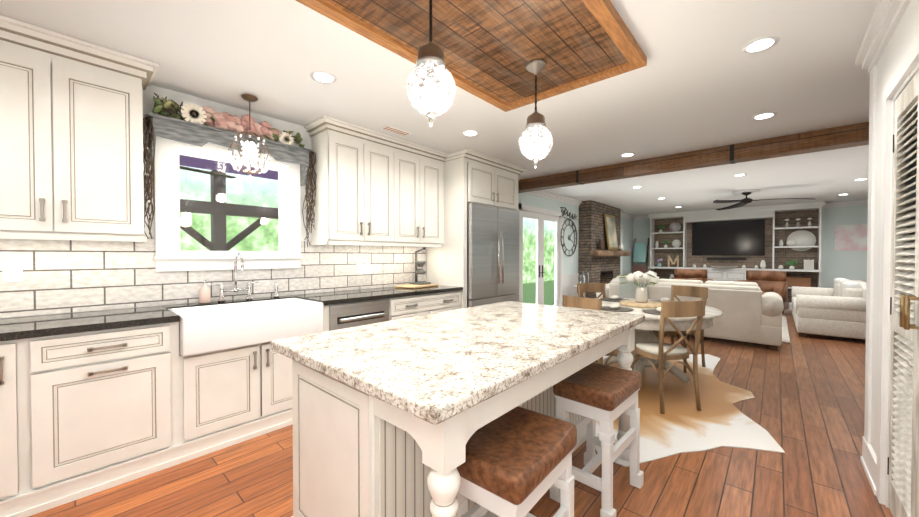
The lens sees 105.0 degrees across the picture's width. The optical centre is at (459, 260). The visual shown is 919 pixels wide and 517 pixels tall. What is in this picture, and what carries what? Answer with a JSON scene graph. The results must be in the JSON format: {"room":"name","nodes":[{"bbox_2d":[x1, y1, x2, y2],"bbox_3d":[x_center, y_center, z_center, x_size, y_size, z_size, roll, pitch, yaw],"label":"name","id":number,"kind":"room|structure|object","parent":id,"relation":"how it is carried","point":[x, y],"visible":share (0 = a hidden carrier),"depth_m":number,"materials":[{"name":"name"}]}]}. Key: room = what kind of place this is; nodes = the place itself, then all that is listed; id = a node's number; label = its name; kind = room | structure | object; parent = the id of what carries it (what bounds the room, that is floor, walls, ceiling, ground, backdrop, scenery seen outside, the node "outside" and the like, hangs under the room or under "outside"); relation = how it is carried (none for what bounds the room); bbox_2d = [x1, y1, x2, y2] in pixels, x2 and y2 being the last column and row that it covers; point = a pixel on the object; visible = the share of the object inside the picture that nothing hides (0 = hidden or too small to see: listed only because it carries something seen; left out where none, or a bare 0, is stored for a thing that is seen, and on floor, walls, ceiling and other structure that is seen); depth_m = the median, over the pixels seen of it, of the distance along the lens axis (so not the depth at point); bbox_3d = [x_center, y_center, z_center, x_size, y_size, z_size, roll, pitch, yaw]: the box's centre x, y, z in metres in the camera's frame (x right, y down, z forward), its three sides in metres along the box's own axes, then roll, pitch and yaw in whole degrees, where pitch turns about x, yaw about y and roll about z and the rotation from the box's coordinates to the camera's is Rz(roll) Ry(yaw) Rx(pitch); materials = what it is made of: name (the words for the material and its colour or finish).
{"room":"kitchen","nodes":[
{"label":"kitchen","id":0,"kind":"room"},
{"bbox_2d":[0,85,632,318],"bbox_3d":[0.508,-0.050,5.774,0.140,2.560,15.240,1,1,42],"label":"wall","id":1,"kind":"structure","parent":0,"point":[179,98],"depth_m":3.42,"materials":[{"name":"paint"}]},
{"bbox_2d":[2,262,22,281],"bbox_3d":[-2.677,0.070,2.111,0.008,0.120,0.075,1,1,42],"label":"electrical outlet plate","id":2,"kind":"object","parent":1,"relation":"attached to","point":[12,271],"depth_m":2.11,"materials":[{"name":"white plastic"}]},
{"bbox_2d":[0,35,146,238],"bbox_3d":[-2.462,-0.668,2.088,0.338,1.028,0.842,1,1,42],"label":"upper cabinet","id":3,"kind":"object","parent":1,"relation":"attached to","point":[71,138],"depth_m":2.05,"materials":[{"name":"paint"}]},
{"bbox_2d":[0,236,425,317],"bbox_3d":[-2.018,0.077,2.856,0.008,0.511,4.720,1,1,42],"label":"wall tile","id":4,"kind":"structure","parent":1,"relation":"attached to","point":[65,276],"depth_m":2.54,"materials":[{"name":"glazed ceramic tile"},{"name":"grout"}]},
{"bbox_2d":[154,136,302,271],"bbox_3d":[-1.917,-0.458,3.014,0.147,1.070,1.080,1,1,42],"label":"window","id":5,"kind":"structure","parent":1,"relation":"in","point":[170,256],"depth_m":2.87,"materials":[{"name":"white wood"}]},
{"bbox_2d":[147,113,311,185],"bbox_3d":[-1.830,-0.872,2.930,0.167,0.320,1.150,1,1,42],"label":"window valance","id":6,"kind":"object","parent":1,"relation":"attached to","point":[187,132],"visible":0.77,"depth_m":2.75,"materials":[{"name":"grey wood"}]},
{"bbox_2d":[143,93,316,246],"bbox_3d":[-1.817,-0.672,2.937,0.163,1.099,1.240,1,1,42],"label":"floral garland","id":7,"kind":"object","parent":1,"relation":"attached to","point":[206,115],"visible":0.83,"depth_m":2.73,"materials":[{"name":"multicoloured"}]},
{"bbox_2d":[310,127,399,242],"bbox_3d":[-1.055,-0.702,3.652,0.338,1.030,0.806,1,1,42],"label":"upper cabinet","id":8,"kind":"object","parent":1,"relation":"attached to","point":[374,188],"depth_m":3.45,"materials":[{"name":"paint"}]},
{"bbox_2d":[357,264,362,274],"bbox_3d":[-1.096,0.096,3.869,0.008,0.120,0.075,1,1,42],"label":"electrical outlet plate","id":9,"kind":"object","parent":1,"relation":"attached to","point":[359,266],"depth_m":3.87,"materials":[{"name":"white plastic"}]},
{"bbox_2d":[364,263,369,273],"bbox_3d":[-1.032,0.095,3.940,0.008,0.120,0.075,1,1,42],"label":"electrical outlet plate","id":10,"kind":"object","parent":1,"relation":"attached to","point":[366,265],"depth_m":3.93,"materials":[{"name":"white plastic"}]},
{"bbox_2d":[380,147,444,246],"bbox_3d":[-0.589,-0.709,4.169,0.338,1.030,0.851,1,1,42],"label":"upper cabinet","id":11,"kind":"object","parent":1,"relation":"attached to","point":[421,176],"depth_m":4.08,"materials":[{"name":"paint"}]},
{"bbox_2d":[444,157,498,212],"bbox_3d":[0.058,-0.968,4.646,0.658,0.525,0.588,1,1,42],"label":"upper cabinet","id":12,"kind":"object","parent":1,"relation":"attached to","point":[472,176],"depth_m":4.32,"materials":[{"name":"paint"}]},
{"bbox_2d":[499,165,518,210],"bbox_3d":[0.373,-0.973,4.997,0.658,0.525,0.589,1,1,42],"label":"upper cabinet","id":13,"kind":"object","parent":1,"relation":"attached to","point":[508,179],"depth_m":4.84,"materials":[{"name":"paint"}]},
{"bbox_2d":[518,203,563,305],"bbox_3d":[1.605,0.099,6.929,0.098,2.230,1.760,1,1,42],"label":"french door","id":14,"kind":"structure","parent":1,"relation":"attached to","point":[540,215],"depth_m":6.93,"materials":[{"name":"white painted wood"}]},
{"bbox_2d":[559,207,576,219],"bbox_3d":[2.402,-1.027,7.743,0.023,0.244,0.881,1,1,42],"label":"family sign","id":15,"kind":"object","parent":1,"relation":"attached to","point":[567,213],"visible":0.98,"depth_m":7.68,"materials":[{"name":"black metal"}]},
{"bbox_2d":[560,219,576,255],"bbox_3d":[2.415,-0.497,7.753,0.021,0.824,0.824,1,1,42],"label":"wall clock","id":16,"kind":"object","parent":1,"relation":"attached to","point":[563,244],"visible":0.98,"depth_m":7.75,"materials":[{"name":"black metal"}]},
{"bbox_2d":[620,225,622,274],"bbox_3d":[4.502,-0.265,10.155,0.105,1.550,0.980,1,1,42],"label":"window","id":17,"kind":"structure","parent":1,"relation":"in","point":[621,226],"depth_m":10.43,"materials":[{"name":"white"}]},
{"bbox_2d":[0,0,878,215],"bbox_3d":[2.807,-1.352,3.661,6.680,0.100,15.600,1,1,42],"label":"ceiling","id":18,"kind":"structure","parent":0,"point":[701,80],"depth_m":2.61,"materials":[{"name":"white paint"}]},
{"bbox_2d":[228,94,270,181],"bbox_3d":[-1.657,-0.955,2.786,0.317,0.668,0.317,1,1,42],"label":"light","id":19,"kind":"object","parent":18,"relation":"hanging from","point":[250,151],"visible":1,"depth_m":2.77,"materials":[{"name":"glass"}]},
{"bbox_2d":[311,71,335,83],"bbox_3d":[-0.954,-1.282,2.472,0.169,0.006,0.169,1,1,33],"label":"recessed light","id":20,"kind":"object","parent":18,"relation":"in","point":[319,76],"depth_m":2.46,"materials":[{"name":"white"}]},
{"bbox_2d":[380,125,411,135],"bbox_3d":[-0.634,-1.296,3.530,0.120,0.007,0.300,1,1,42],"label":"ceiling vent","id":21,"kind":"object","parent":18,"relation":"in","point":[395,130],"visible":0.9,"depth_m":3.48,"materials":[{"name":"white metal"}]},
{"bbox_2d":[462,130,478,135],"bbox_3d":[0.113,-1.298,3.598,0.169,0.006,0.169,1,1,33],"label":"recessed light","id":22,"kind":"object","parent":18,"relation":"in","point":[468,132],"depth_m":3.60,"materials":[{"name":"white"}]},
{"bbox_2d":[295,0,646,111],"bbox_3d":[0.094,-1.249,1.813,1.070,0.054,2.060,1,1,42],"label":"ceiling panel","id":23,"kind":"object","parent":18,"relation":"attached to","point":[491,49],"visible":0.97,"depth_m":1.97,"materials":[{"name":"brown wood"}]},
{"bbox_2d":[406,0,455,125],"bbox_3d":[-0.125,-0.912,1.530,0.217,0.658,0.207,1,1,42],"label":"pendant light","id":24,"kind":"object","parent":23,"relation":"hanging from","point":[431,89],"visible":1,"depth_m":1.47,"materials":[{"name":"glass"}]},
{"bbox_2d":[519,59,552,167],"bbox_3d":[0.488,-0.921,2.256,0.217,0.658,0.207,1,1,42],"label":"pendant light","id":25,"kind":"object","parent":23,"relation":"hanging from","point":[535,142],"visible":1,"depth_m":2.20,"materials":[{"name":"white glass"}]},
{"bbox_2d":[620,153,634,156],"bbox_3d":[2.090,-1.308,4.375,0.169,0.006,0.169,1,1,33],"label":"recessed light","id":26,"kind":"object","parent":18,"relation":"in","point":[626,154],"depth_m":4.37,"materials":[{"name":"white"}]},
{"bbox_2d":[518,122,868,192],"bbox_3d":[3.179,-1.216,4.001,6.178,0.179,0.208,1,1,42],"label":"beam","id":27,"kind":"structure","parent":18,"relation":"attached to","point":[847,136],"depth_m":4.07,"materials":[{"name":"brown wood"}]},
{"bbox_2d":[742,36,778,53],"bbox_3d":[1.785,-1.277,2.093,0.169,0.006,0.169,1,1,33],"label":"recessed light","id":28,"kind":"object","parent":18,"relation":"in","point":[760,44],"depth_m":2.08,"materials":[{"name":"white plastic"}]},
{"bbox_2d":[713,189,814,210],"bbox_3d":[5.704,-1.215,6.708,1.524,0.254,1.674,1,1,42],"label":"ceiling fan","id":29,"kind":"object","parent":18,"relation":"hanging from","point":[744,202],"visible":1,"depth_m":6.81,"materials":[{"name":"black metal"}]},
{"bbox_2d":[752,112,776,119],"bbox_3d":[2.728,-1.292,3.155,0.169,0.006,0.169,1,1,36],"label":"recessed light","id":30,"kind":"object","parent":18,"relation":"in","point":[769,114],"depth_m":3.14,"materials":[{"name":"white plastic"}]},
{"bbox_2d":[29,310,892,516],"bbox_3d":[2.807,1.298,3.697,6.680,0.080,15.600,1,1,42],"label":"floor","id":31,"kind":"structure","parent":0,"point":[805,407],"depth_m":2.13,"materials":[{"name":"brown wood"}]},
{"bbox_2d":[0,341,31,516],"bbox_3d":[-2.578,0.837,1.770,0.618,0.896,0.525,1,1,42],"label":"base cabinet","id":32,"kind":"object","parent":31,"relation":"on","point":[15,501],"depth_m":1.74,"materials":[{"name":"paint"}]},
{"bbox_2d":[28,321,183,514],"bbox_3d":[-2.195,0.831,2.195,0.618,0.896,0.619,1,1,42],"label":"base cabinet","id":33,"kind":"object","parent":31,"relation":"on","point":[92,402],"depth_m":1.96,"materials":[{"name":"paint"}]},
{"bbox_2d":[0,305,179,340],"bbox_3d":[-2.667,0.370,1.650,0.638,0.040,2.052,1,1,42],"label":"countertop","id":34,"kind":"structure","parent":33,"relation":"on","point":[19,328],"depth_m":2.02,"materials":[{"name":"black stone"}]},
{"bbox_2d":[199,279,210,303],"bbox_3d":[-1.994,0.240,2.756,0.074,0.188,0.076,1,1,42],"label":"soap dispenser","id":35,"kind":"object","parent":34,"relation":"on","point":[204,294],"visible":1,"depth_m":2.73,"materials":[{"name":"beige"}]},
{"bbox_2d":[207,253,278,301],"bbox_3d":[-1.753,0.135,2.923,0.206,0.394,0.542,1,1,42],"label":"bridge faucet","id":36,"kind":"object","parent":34,"relation":"on","point":[234,289],"visible":1,"depth_m":2.91,"materials":[{"name":"silver metal"}]},
{"bbox_2d":[168,298,323,355],"bbox_3d":[-1.603,0.470,2.698,0.525,0.247,0.916,1,1,42],"label":"farmhouse sink","id":37,"kind":"object","parent":34,"relation":"in","point":[209,328],"visible":0.81,"depth_m":2.51,"materials":[{"name":"white ceramic"}]},
{"bbox_2d":[184,342,275,461],"bbox_3d":[-1.810,0.937,2.626,0.618,0.673,0.535,1,1,42],"label":"base cabinet","id":38,"kind":"object","parent":31,"relation":"on","point":[229,399],"depth_m":2.41,"materials":[{"name":"paint"}]},
{"bbox_2d":[272,350,292,429],"bbox_3d":[-1.546,0.933,2.919,0.618,0.673,0.532,1,1,42],"label":"base cabinet","id":39,"kind":"object","parent":31,"relation":"on","point":[281,364],"depth_m":2.68,"materials":[{"name":"paint"}]},
{"bbox_2d":[280,297,399,331],"bbox_3d":[-1.133,0.815,3.372,0.624,0.896,0.849,1,1,42],"label":"base cabinet","id":40,"kind":"object","parent":31,"relation":"on","point":[335,317],"depth_m":3.16,"materials":[{"name":"paint"}]},
{"bbox_2d":[288,285,462,304],"bbox_3d":[-0.777,0.342,3.751,0.638,0.040,1.746,1,1,42],"label":"countertop","id":41,"kind":"structure","parent":40,"relation":"on","point":[340,297],"depth_m":3.46,"materials":[{"name":"black stone"}]},
{"bbox_2d":[395,284,438,288],"bbox_3d":[-0.507,0.303,4.217,0.300,0.020,0.460,1,1,34],"label":"cutting board","id":42,"kind":"object","parent":41,"relation":"on","point":[413,286],"visible":0.77,"depth_m":4.12,"materials":[{"name":"beige wood"}]},
{"bbox_2d":[409,247,430,284],"bbox_3d":[-0.476,0.062,4.294,0.218,0.453,0.180,1,1,42],"label":"press","id":43,"kind":"object","parent":42,"relation":"on","point":[420,264],"visible":0.92,"depth_m":4.26,"materials":[{"name":"silver metal"}]},
{"bbox_2d":[400,289,462,318],"bbox_3d":[-0.551,0.806,4.019,0.624,0.896,1.043,1,1,42],"label":"base cabinet","id":44,"kind":"object","parent":31,"relation":"on","point":[431,303],"depth_m":3.81,"materials":[{"name":"paint"}]},
{"bbox_2d":[291,325,635,516],"bbox_3d":[0.179,0.843,1.959,0.993,0.877,1.794,1,1,42],"label":"kitchen island","id":45,"kind":"object","parent":31,"relation":"on","point":[391,418],"depth_m":1.31,"materials":[{"name":"white wood"}]},
{"bbox_2d":[271,301,644,428],"bbox_3d":[0.176,0.383,1.956,1.080,0.042,1.910,1,1,42],"label":"island countertop","id":46,"kind":"structure","parent":45,"relation":"on","point":[435,368],"depth_m":1.44,"materials":[{"name":"white stone"}]},
{"bbox_2d":[467,203,518,307],"bbox_3d":[0.263,0.270,4.795,0.751,1.923,1.040,1,1,42],"label":"refrigerator","id":47,"kind":"object","parent":31,"relation":"on","point":[492,254],"visible":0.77,"depth_m":4.49,"materials":[{"name":"silver metal"}]},
{"bbox_2d":[456,406,576,516],"bbox_3d":[0.199,0.966,1.317,0.347,0.644,0.485,1,1,42],"label":"stool","id":48,"kind":"object","parent":31,"relation":"on","point":[517,462],"visible":0.79,"depth_m":1.22,"materials":[{"name":"brown leather"}]},
{"bbox_2d":[574,269,588,297],"bbox_3d":[2.699,0.694,7.621,0.440,1.017,0.440,1,1,42],"label":"lantern","id":49,"kind":"object","parent":31,"relation":"on","point":[584,276],"visible":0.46,"depth_m":7.60,"materials":[{"name":"metal"}]},
{"bbox_2d":[550,362,643,516],"bbox_3d":[0.768,0.958,1.949,0.347,0.644,0.485,1,1,42],"label":"stool","id":50,"kind":"object","parent":31,"relation":"on","point":[605,396],"visible":0.83,"depth_m":1.85,"materials":[{"name":"brown leather"}]},
{"bbox_2d":[578,200,620,297],"bbox_3d":[3.628,-0.089,8.724,0.547,2.557,2.100,1,1,42],"label":"stone fireplace","id":51,"kind":"object","parent":31,"relation":"on","point":[601,269],"visible":0.52,"depth_m":8.16,"materials":[{"name":"brown brick"}]},
{"bbox_2d":[590,250,629,255],"bbox_3d":[3.731,-0.169,8.630,0.210,0.140,2.250,1,1,42],"label":"mantel","id":52,"kind":"object","parent":51,"relation":"attached to","point":[607,253],"visible":1,"depth_m":8.17,"materials":[{"name":"brown wood"}]},
{"bbox_2d":[599,239,604,249],"bbox_3d":[3.319,-0.368,8.192,0.070,0.240,0.220,1,1,42],"label":"lantern","id":53,"kind":"object","parent":52,"relation":"on","point":[602,245],"depth_m":8.13,"materials":[{"name":"brown metal"}]},
{"bbox_2d":[604,214,618,249],"bbox_3d":[3.748,-0.690,8.702,0.135,0.875,0.700,1,1,42],"label":"framed picture","id":54,"kind":"object","parent":52,"relation":"on","point":[611,233],"visible":0.96,"depth_m":8.63,"materials":[{"name":"gold metal"}]},
{"bbox_2d":[618,243,623,250],"bbox_3d":[4.209,-0.345,9.167,0.135,0.190,0.135,0,1,27],"label":"vase","id":55,"kind":"object","parent":52,"relation":"on","point":[621,247],"depth_m":9.12,"materials":[{"name":"white ceramic"}]},
{"bbox_2d":[632,238,648,273],"bbox_3d":[5.593,0.234,10.922,0.420,1.856,0.429,1,1,42],"label":"ladder","id":56,"kind":"object","parent":31,"relation":"on","point":[639,255],"visible":0.62,"depth_m":10.88,"materials":[{"name":"brown wood"}]},
{"bbox_2d":[596,278,783,350],"bbox_3d":[3.755,0.770,5.955,2.530,0.910,0.964,1,1,42],"label":"sofa","id":57,"kind":"object","parent":31,"relation":"on","point":[751,313],"visible":0.4,"depth_m":5.10,"materials":[{"name":"beige fabric"}]},
{"bbox_2d":[619,276,647,297],"bbox_3d":[3.053,0.518,6.106,0.450,0.455,0.315,1,1,42],"label":"knit throw","id":58,"kind":"object","parent":57,"relation":"on","point":[626,290],"visible":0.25,"depth_m":6.04,"materials":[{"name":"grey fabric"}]},
{"bbox_2d":[595,354,784,466],"bbox_3d":[2.009,1.257,3.547,1.847,0.005,3.350,1,1,42],"label":"rug","id":59,"kind":"object","parent":31,"relation":"on","point":[682,424],"visible":0.44,"depth_m":2.80,"materials":[{"name":"white fur"}]},
{"bbox_2d":[562,295,618,364],"bbox_3d":[1.257,0.793,3.282,0.486,0.930,0.404,-1,1,-35],"label":"dining chair","id":60,"kind":"object","parent":59,"relation":"on","point":[581,302],"visible":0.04,"depth_m":3.11,"materials":[{"name":"brown wood"}]},
{"bbox_2d":[577,283,605,361],"bbox_3d":[1.802,0.775,4.546,0.404,0.930,0.486,0,1,-9],"label":"dining chair","id":61,"kind":"object","parent":59,"relation":"on","point":[590,287],"visible":0.15,"depth_m":4.75,"materials":[{"name":"brown wood"}]},
{"bbox_2d":[593,298,722,382],"bbox_3d":[1.926,0.857,3.744,1.390,0.749,1.390,1,1,42],"label":"dining table","id":62,"kind":"object","parent":59,"relation":"on","point":[645,328],"visible":0.4,"depth_m":3.46,"materials":[{"name":"paint"}]},
{"bbox_2d":[600,270,669,314],"bbox_3d":[1.892,0.294,3.764,0.972,0.372,1.238,1,1,42],"label":"centerpiece","id":63,"kind":"object","parent":62,"relation":"on","point":[641,293],"visible":0.81,"depth_m":3.69,"materials":[{"name":"white wood"}]},
{"bbox_2d":[630,300,704,413],"bbox_3d":[1.808,0.795,3.103,0.404,0.930,0.486,0,1,-11],"label":"dining chair","id":64,"kind":"object","parent":59,"relation":"on","point":[661,351],"visible":1,"depth_m":2.93,"materials":[{"name":"brown wood"}]},
{"bbox_2d":[655,285,707,372],"bbox_3d":[2.616,0.780,4.174,0.486,0.930,0.404,0,1,-32],"label":"dining chair","id":65,"kind":"object","parent":59,"relation":"on","point":[690,291],"visible":0.48,"depth_m":4.18,"materials":[{"name":"brown wood"}]},
{"bbox_2d":[671,269,713,282],"bbox_3d":[5.911,0.709,8.995,0.860,0.950,0.840,0,1,30],"label":"armchair","id":66,"kind":"object","parent":31,"relation":"on","point":[692,274],"visible":0.27,"depth_m":9.21,"materials":[{"name":"brown leather"}]},
{"bbox_2d":[734,270,788,312],"bbox_3d":[6.937,0.722,8.072,0.840,0.950,0.860,-1,1,-36],"label":"armchair","id":67,"kind":"object","parent":31,"relation":"on","point":[771,281],"visible":0.42,"depth_m":8.13,"materials":[{"name":"brown leather"}]},
{"bbox_2d":[782,316,789,343],"bbox_3d":[4.862,1.195,7.229,2.750,0.029,3.000,1,1,42],"label":"rug","id":68,"kind":"object","parent":31,"relation":"on","point":[785,336],"visible":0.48,"depth_m":5.90,"materials":[{"name":"white fabric"}]},
{"bbox_2d":[792,278,866,339],"bbox_3d":[6.514,0.778,6.167,0.980,0.890,2.280,1,1,42],"label":"sofa","id":69,"kind":"object","parent":31,"relation":"on","point":[838,309],"visible":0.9,"depth_m":5.45,"materials":[{"name":"white fabric"}]},
{"bbox_2d":[633,205,867,287],"bbox_3d":[7.907,-0.098,9.273,6.180,2.560,0.140,1,1,42],"label":"wall","id":70,"kind":"structure","parent":0,"point":[850,265],"depth_m":8.32,"materials":[{"name":"blue"}]},
{"bbox_2d":[692,219,764,259],"bbox_3d":[7.281,-0.542,9.611,1.590,1.060,0.078,1,1,42],"label":"wall-mounted tv","id":71,"kind":"object","parent":70,"relation":"attached to","point":[741,237],"visible":0.94,"depth_m":9.56,"materials":[{"name":"black plastic"}]},
{"bbox_2d":[648,201,824,309],"bbox_3d":[7.151,-0.099,9.487,3.710,2.557,0.550,1,1,42],"label":"built-in shelving unit","id":72,"kind":"object","parent":70,"relation":"attached to","point":[775,256],"depth_m":9.14,"materials":[{"name":"white painted wood"}]},
{"bbox_2d":[834,224,867,250],"bbox_3d":[9.069,-0.522,8.106,0.600,0.600,0.027,1,1,42],"label":"framed picture","id":73,"kind":"object","parent":70,"relation":"attached to","point":[850,237],"visible":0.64,"depth_m":8.12},
{"bbox_2d":[871,0,918,455],"bbox_3d":[0.495,0.031,-0.199,0.130,2.560,6.340,1,1,42],"label":"wall","id":74,"kind":"structure","parent":0,"point":[906,31],"depth_m":1.98,"materials":[{"name":"white paint"}]},
{"bbox_2d":[524,0,910,219],"bbox_3d":[2.811,-1.246,3.592,6.180,0.110,15.100,1,1,42],"label":"crown molding","id":75,"kind":"structure","parent":74,"relation":"attached to","point":[885,19],"depth_m":1.96,"materials":[{"name":"white wood"}]},
{"bbox_2d":[563,65,876,494],"bbox_3d":[2.811,0.034,3.610,6.180,2.450,15.100,1,1,42],"label":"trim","id":76,"kind":"structure","parent":74,"relation":"attached to","point":[868,458],"depth_m":2.14,"materials":[{"name":"white"}]},
{"bbox_2d":[876,32,918,507],"bbox_3d":[1.952,0.186,1.438,0.150,2.205,1.130,1,1,42],"label":"trim","id":77,"kind":"structure","parent":74,"relation":"attached to","point":[906,70],"depth_m":1.83,"materials":[{"name":"white wood"}]},
{"bbox_2d":[887,71,918,516],"bbox_3d":[1.913,0.235,1.474,0.079,2.083,0.954,1,1,42],"label":"doors","id":78,"kind":"structure","parent":74,"relation":"in","point":[903,474],"depth_m":1.65,"materials":[{"name":"paint"}]},
{"label":"outside","id":79,"kind":"structure","parent":0,"visible":0},
{"bbox_2d":[179,165,554,304],"bbox_3d":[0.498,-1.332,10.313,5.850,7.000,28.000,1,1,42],"label":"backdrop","id":80,"kind":"structure","parent":79,"point":[260,187],"depth_m":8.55,"materials":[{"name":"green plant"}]},
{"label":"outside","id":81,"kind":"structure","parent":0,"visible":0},
{"bbox_2d":[179,155,278,250],"bbox_3d":[-3.325,-0.401,4.349,1.979,3.500,7.000,1,1,42],"label":"pergola","id":82,"kind":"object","parent":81,"point":[221,199],"depth_m":5.28,"materials":[{"name":"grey wood"}]}
]}

